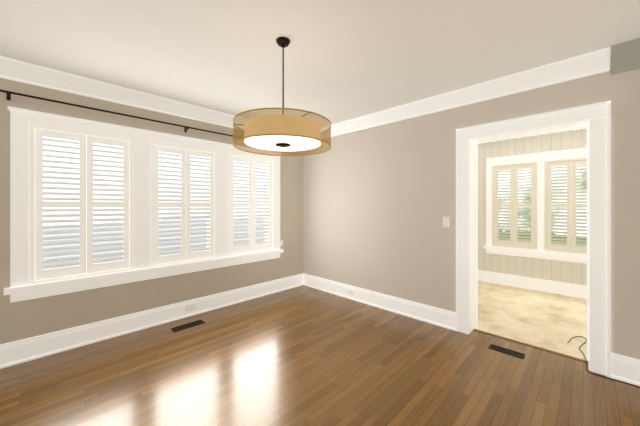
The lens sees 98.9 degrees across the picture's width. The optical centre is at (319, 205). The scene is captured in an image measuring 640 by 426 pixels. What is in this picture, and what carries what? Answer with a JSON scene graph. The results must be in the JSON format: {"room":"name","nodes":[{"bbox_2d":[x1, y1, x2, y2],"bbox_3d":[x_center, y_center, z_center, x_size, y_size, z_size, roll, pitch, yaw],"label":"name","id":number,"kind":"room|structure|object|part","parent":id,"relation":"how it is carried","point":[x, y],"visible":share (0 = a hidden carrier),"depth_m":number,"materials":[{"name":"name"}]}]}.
{"room":"empty dining room","nodes":[
{"label":"empty dining room","id":0,"kind":"room"},
{"bbox_2d":[0,78,302,344],"bbox_3d":[-1.690,0.005,3.465,0.250,2.690,4.350,0,0,45],"label":"wall","id":1,"kind":"structure","parent":0,"point":[24,319],"depth_m":2.88,"materials":[{"name":"paint"}]},
{"bbox_2d":[0,89,235,136],"bbox_3d":[-1.604,-0.932,3.304,0.099,0.075,3.020,0,0,45],"label":"curtain rod","id":2,"kind":"object","parent":1,"relation":"attached to","point":[9,93],"visible":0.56,"depth_m":2.67,"materials":[{"name":"brown metal"}]},
{"bbox_2d":[0,56,244,127],"bbox_3d":[-1.594,-1.145,3.315,0.098,0.150,3.630,0,0,45],"label":"crown molding","id":3,"kind":"structure","parent":1,"relation":"attached to","point":[10,69],"depth_m":2.73,"materials":[{"name":"white wood"}]},
{"bbox_2d":[4,106,283,302],"bbox_3d":[-1.703,-0.007,3.406,0.315,1.655,2.905,0,0,45],"label":"window","id":4,"kind":"structure","parent":1,"relation":"in","point":[20,288],"depth_m":2.95,"materials":[{"name":"white wood"}]},
{"bbox_2d":[29,123,132,284],"bbox_3d":[-2.287,-0.013,2.682,0.058,1.417,0.765,0,0,45],"label":"window shutter","id":5,"kind":"object","parent":4,"relation":"attached to","point":[39,272],"visible":1,"depth_m":2.64,"materials":[{"name":"white wood"}]},
{"bbox_3d":[-2.389,-0.013,2.783,0.050,1.417,0.729,0,0,45],"label":"window sash","id":6,"kind":"part","parent":4,"relation":"part of","materials":[{"name":"white wood"}]},
{"bbox_2d":[150,141,216,267],"bbox_3d":[-1.638,-0.013,3.342,0.058,1.417,0.765,0,0,45],"label":"window shutter","id":7,"kind":"object","parent":4,"relation":"attached to","point":[187,254],"visible":1,"depth_m":3.31,"materials":[{"name":"white wood"}]},
{"bbox_3d":[-1.741,-0.013,3.442,0.050,1.417,0.729,0,0,45],"label":"window sash","id":8,"kind":"part","parent":4,"relation":"part of","materials":[{"name":"white wood"}]},
{"bbox_2d":[228,153,274,256],"bbox_3d":[-0.989,-0.013,4.001,0.058,1.417,0.765,0,0,45],"label":"window shutter","id":9,"kind":"object","parent":4,"relation":"attached to","point":[252,247],"visible":0.98,"depth_m":3.98,"materials":[{"name":"white wood"}]},
{"bbox_3d":[-1.092,-0.013,4.102,0.050,1.417,0.729,0,0,45],"label":"window sash","id":10,"kind":"part","parent":4,"relation":"part of","materials":[{"name":"white wood"}]},
{"bbox_2d":[0,273,303,368],"bbox_3d":[-1.604,1.255,3.353,0.030,0.190,3.790,0,0,45],"label":"baseboard","id":11,"kind":"structure","parent":1,"relation":"attached to","point":[24,350],"depth_m":2.89,"materials":[{"name":"white wood"}]},
{"bbox_2d":[185,303,194,311],"bbox_3d":[-1.589,1.245,3.358,0.008,0.072,0.116,0,0,45],"label":"electrical outlet","id":12,"kind":"object","parent":11,"relation":"attached to","point":[189,307],"visible":1,"depth_m":3.35,"materials":[{"name":"white plastic"}]},
{"bbox_2d":[0,285,639,425],"bbox_3d":[-0.271,1.410,1.950,4.400,0.120,4.180,0,0,45],"label":"floor","id":13,"kind":"structure","parent":0,"point":[303,355],"depth_m":2.14,"materials":[{"name":"brown wood"}]},
{"bbox_2d":[171,320,204,331],"bbox_3d":[-1.482,1.347,3.085,0.115,0.006,0.330,0,0,45],"label":"floor vent","id":14,"kind":"object","parent":13,"relation":"in","point":[185,326],"visible":1,"depth_m":3.08,"materials":[{"name":"black metal"}]},
{"bbox_2d":[488,344,524,358],"bbox_3d":[1.729,1.347,2.542,0.270,0.006,0.100,0,0,45],"label":"floor vent","id":15,"kind":"object","parent":13,"relation":"in","point":[507,351],"visible":1,"depth_m":2.53,"materials":[{"name":"black metal"}]},
{"bbox_2d":[0,0,639,127],"bbox_3d":[-0.211,-1.280,2.010,4.400,0.120,4.350,0,0,45],"label":"ceiling","id":16,"kind":"structure","parent":0,"point":[345,60],"depth_m":2.06,"materials":[{"name":"paint"}]},
{"bbox_2d":[240,37,306,146],"bbox_3d":[-0.209,-0.826,2.007,0.577,0.788,0.605,0,0,45],"label":"lamp stem","id":17,"kind":"object","parent":16,"relation":"hanging from","point":[283,42],"visible":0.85,"depth_m":2.02,"materials":[{"name":"brown metal"}]},
{"bbox_2d":[233,108,330,155],"bbox_3d":[-0.273,-0.515,2.027,0.709,0.169,0.709,0,0,45],"label":"lampshade","id":18,"kind":"object","parent":17,"relation":"hanging from","point":[267,131],"visible":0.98,"depth_m":1.78,"materials":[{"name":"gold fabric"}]},
{"bbox_2d":[303,68,639,359],"bbox_3d":[1.298,0.005,3.366,4.150,2.690,0.300,0,0,45],"label":"wall","id":19,"kind":"structure","parent":0,"point":[379,203],"depth_m":3.24,"materials":[{"name":"paint"}]},
{"bbox_2d":[304,274,455,330],"bbox_3d":[0.607,1.255,3.815,2.434,0.190,0.030,0,0,45],"label":"baseboard","id":20,"kind":"structure","parent":19,"relation":"attached to","point":[422,312],"depth_m":3.53,"materials":[{"name":"white wood"}]},
{"bbox_2d":[347,289,353,295],"bbox_3d":[0.440,1.250,3.969,0.116,0.072,0.008,0,0,45],"label":"electrical outlet","id":21,"kind":"object","parent":20,"relation":"attached to","point":[350,292],"visible":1,"depth_m":3.96,"materials":[{"name":"white plastic"}]},
{"bbox_2d":[443,217,449,226],"bbox_3d":[1.403,0.180,3.044,0.072,0.116,0.012,0,0,45],"label":"light switch","id":22,"kind":"object","parent":19,"relation":"attached to","point":[446,221],"visible":1,"depth_m":3.04,"materials":[{"name":"white plastic"}]},
{"bbox_2d":[323,38,639,136],"bbox_3d":[1.080,-1.129,3.287,3.950,0.183,0.118,0,0,45],"label":"crown molding","id":23,"kind":"structure","parent":19,"relation":"attached to","point":[588,64],"depth_m":2.56,"materials":[{"name":"white wood"}]},
{"bbox_2d":[456,101,610,377],"bbox_3d":[1.994,0.263,2.673,1.145,2.175,0.352,0,0,45],"label":"door frame","id":24,"kind":"structure","parent":19,"relation":"attached to","point":[594,119],"depth_m":2.37,"materials":[{"name":"white wood"}]},
{"bbox_2d":[473,281,588,362],"bbox_3d":[2.952,1.407,3.443,4.400,0.126,2.470,0,0,45],"label":"floor","id":25,"kind":"structure","parent":0,"point":[551,321],"depth_m":3.28,"materials":[{"name":"beige carpet"}]},
{"bbox_2d":[567,336,639,386],"bbox_3d":[2.498,1.344,2.458,0.429,0.010,0.798,0,0,45],"label":"cable","id":26,"kind":"object","parent":25,"relation":"on","point":[593,373],"visible":0.96,"depth_m":2.25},
{"bbox_2d":[478,128,586,285],"bbox_3d":[3.748,0.005,4.252,4.400,2.690,0.200,0,0,45],"label":"wall","id":27,"kind":"structure","parent":0,"point":[559,271],"depth_m":4.49,"materials":[{"name":"beige wood"}]},
{"bbox_2d":[478,270,586,298],"bbox_3d":[3.669,1.258,4.172,4.000,0.185,0.026,0,0,45],"label":"baseboard","id":28,"kind":"structure","parent":27,"relation":"attached to","point":[568,289],"depth_m":4.38,"materials":[{"name":"white wood"}]},
{"bbox_2d":[484,148,586,262],"bbox_3d":[3.810,-0.003,4.149,2.293,1.675,0.260,0,0,45],"label":"window","id":29,"kind":"structure","parent":27,"relation":"in","point":[540,159],"depth_m":4.36,"materials":[{"name":"white wood"}]},
{"bbox_2d":[492,162,536,249],"bbox_3d":[3.254,0.000,4.600,0.627,1.410,0.058,0,0,45],"label":"window shutter","id":30,"kind":"object","parent":29,"relation":"attached to","point":[513,241],"visible":1,"depth_m":4.58,"materials":[{"name":"beige wood"}]},
{"bbox_2d":[544,157,586,254],"bbox_3d":[3.762,0.000,4.100,0.627,1.410,0.058,0,0,45],"label":"window shutter","id":31,"kind":"object","parent":29,"relation":"attached to","point":[560,246],"visible":0.81,"depth_m":4.13,"materials":[{"name":"beige wood"}]},
{"label":"outside","id":32,"kind":"structure","parent":0,"visible":0},
{"bbox_2d":[43,137,263,268],"bbox_3d":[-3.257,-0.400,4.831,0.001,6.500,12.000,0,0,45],"label":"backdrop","id":33,"kind":"structure","parent":32,"point":[94,177],"depth_m":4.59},
{"bbox_2d":[498,163,586,247],"bbox_3d":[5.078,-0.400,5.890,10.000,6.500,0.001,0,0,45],"label":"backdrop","id":34,"kind":"structure","parent":32,"point":[551,203],"depth_m":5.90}
]}

